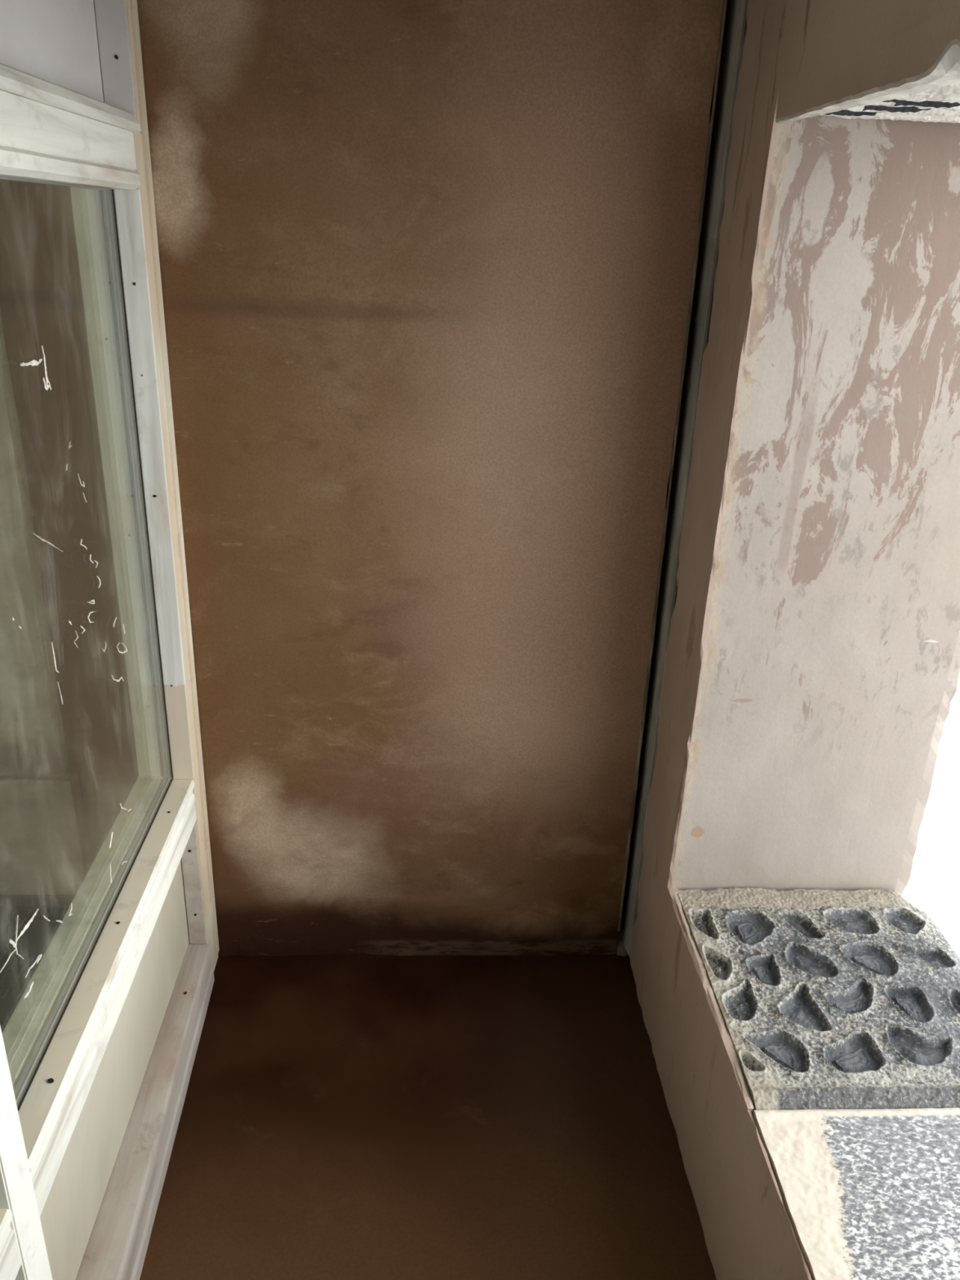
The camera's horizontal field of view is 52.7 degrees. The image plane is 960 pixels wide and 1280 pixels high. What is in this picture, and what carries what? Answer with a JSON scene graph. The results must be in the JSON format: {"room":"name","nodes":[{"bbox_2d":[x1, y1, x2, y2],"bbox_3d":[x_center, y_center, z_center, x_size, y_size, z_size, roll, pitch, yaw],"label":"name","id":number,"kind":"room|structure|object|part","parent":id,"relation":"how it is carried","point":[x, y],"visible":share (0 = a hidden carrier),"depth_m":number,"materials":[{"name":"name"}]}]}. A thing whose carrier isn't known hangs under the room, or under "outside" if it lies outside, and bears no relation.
{"room":"balcony","nodes":[
{"label":"balcony","id":0,"kind":"room"},
{"bbox_2d":[0,308,92,894],"bbox_3d":[-1.195,-0.441,1.687,0.800,2.405,0.132,1,23,-3],"label":"wall pier","id":1,"kind":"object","parent":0,"point":[45,849],"visible":0.55,"depth_m":1.90,"materials":[{"name":"grey paint"}]},
{"bbox_2d":[0,178,138,862],"bbox_3d":[-0.750,-0.440,1.733,0.211,2.402,0.084,1,23,-3],"label":"window pane","id":2,"kind":"structure","parent":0,"point":[42,299],"depth_m":1.75,"materials":[{"name":"clear glass"}]},
{"bbox_2d":[0,894,75,964],"bbox_3d":[-1.229,0.616,2.054,0.800,0.172,0.019,1,23,-3],"label":"baseboard","id":3,"kind":"structure","parent":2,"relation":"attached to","point":[37,938],"depth_m":2.05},
{"bbox_2d":[0,0,219,1279],"bbox_3d":[-0.527,-0.036,0.805,0.130,2.400,1.876,1,23,-3],"label":"window","id":4,"kind":"structure","parent":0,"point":[98,1050],"depth_m":1.51,"materials":[{"name":"white glass"}]},
{"bbox_3d":[-0.545,0.826,0.680,0.105,0.093,0.852,1,23,-3],"label":"rail","id":5,"kind":"part","parent":4,"relation":"part of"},
{"bbox_3d":[-0.534,-0.927,0.922,0.012,0.654,0.859,1,23,-3],"label":"panel","id":6,"kind":"part","parent":4,"relation":"part of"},
{"bbox_3d":[-0.547,-0.568,1.063,0.102,0.053,0.838,1,23,-3],"label":"rail","id":7,"kind":"part","parent":4,"relation":"part of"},
{"bbox_3d":[-0.512,-0.610,1.057,0.046,0.034,0.856,1,23,-3],"label":"panel moulding","id":8,"kind":"part","parent":4,"relation":"part of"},
{"bbox_3d":[-0.588,0.473,1.506,0.105,0.094,0.838,1,23,-3],"label":"rail","id":9,"kind":"part","parent":4,"relation":"part of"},
{"bbox_3d":[-0.589,0.657,1.585,0.010,0.305,0.838,1,23,-3],"label":"panel","id":10,"kind":"part","parent":4,"relation":"part of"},
{"bbox_3d":[-0.589,0.845,1.664,0.130,0.103,0.838,1,23,-3],"label":"rail","id":11,"kind":"part","parent":4,"relation":"part of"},
{"bbox_2d":[0,952,716,1279],"bbox_3d":[-0.744,1.279,0.862,3.252,0.085,3.253,1,23,-3],"label":"floor","id":12,"kind":"structure","parent":0,"point":[361,1116],"depth_m":1.75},
{"bbox_2d":[615,908,627,956],"bbox_3d":[0.322,0.660,2.200,0.026,0.094,0.077,1,23,-3],"label":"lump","id":13,"kind":"object","parent":12,"relation":"on","point":[620,950],"visible":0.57,"depth_m":2.19,"materials":[{"name":"brown"}]},
{"bbox_2d":[137,0,724,956],"bbox_3d":[-0.148,-0.415,1.730,0.998,2.403,0.086,1,23,-3],"label":"wall","id":14,"kind":"structure","parent":0,"point":[426,266],"depth_m":1.71,"materials":[{"name":"brown paint"}]},
{"bbox_2d":[622,0,959,1279],"bbox_3d":[0.670,0.159,0.456,0.470,2.405,3.255,1,23,-3],"label":"wall","id":15,"kind":"structure","parent":0,"point":[811,669],"depth_m":1.56,"materials":[{"name":"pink paint"}]},
{"bbox_2d":[617,0,727,931],"bbox_3d":[0.350,-0.439,1.743,0.007,2.330,0.088,1,23,-3],"label":"trim","id":16,"kind":"structure","parent":15,"relation":"attached to","point":[722,22],"depth_m":1.74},
{"bbox_2d":[622,0,748,956],"bbox_3d":[0.372,-0.399,1.716,0.012,2.380,0.052,1,23,-3],"label":"pipe","id":17,"kind":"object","parent":15,"relation":"attached to","point":[738,16],"depth_m":1.71,"materials":[{"name":"black metal"}]},
{"bbox_2d":[676,887,959,1115],"bbox_3d":[0.612,0.584,1.615,0.465,0.046,0.492,1,23,-3],"label":"slab","id":18,"kind":"object","parent":15,"relation":"on","point":[827,999],"visible":0.99,"depth_m":1.58,"materials":[{"name":"grey stone"}]},
{"bbox_2d":[752,1107,959,1279],"bbox_3d":[0.637,0.836,1.034,0.465,0.038,0.775,1,23,-3],"label":"window sill stone","id":19,"kind":"structure","parent":15,"relation":"on","point":[866,1194],"depth_m":1.27,"materials":[{"name":"grey stone"}]},
{"bbox_2d":[775,5,959,124],"bbox_3d":[0.661,-0.506,0.733,0.462,0.118,1.264,1,23,-3],"label":"lintel","id":20,"kind":"object","parent":15,"relation":"attached to","point":[912,73],"visible":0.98,"depth_m":1.06,"materials":[{"name":"pink paint"}]}
]}

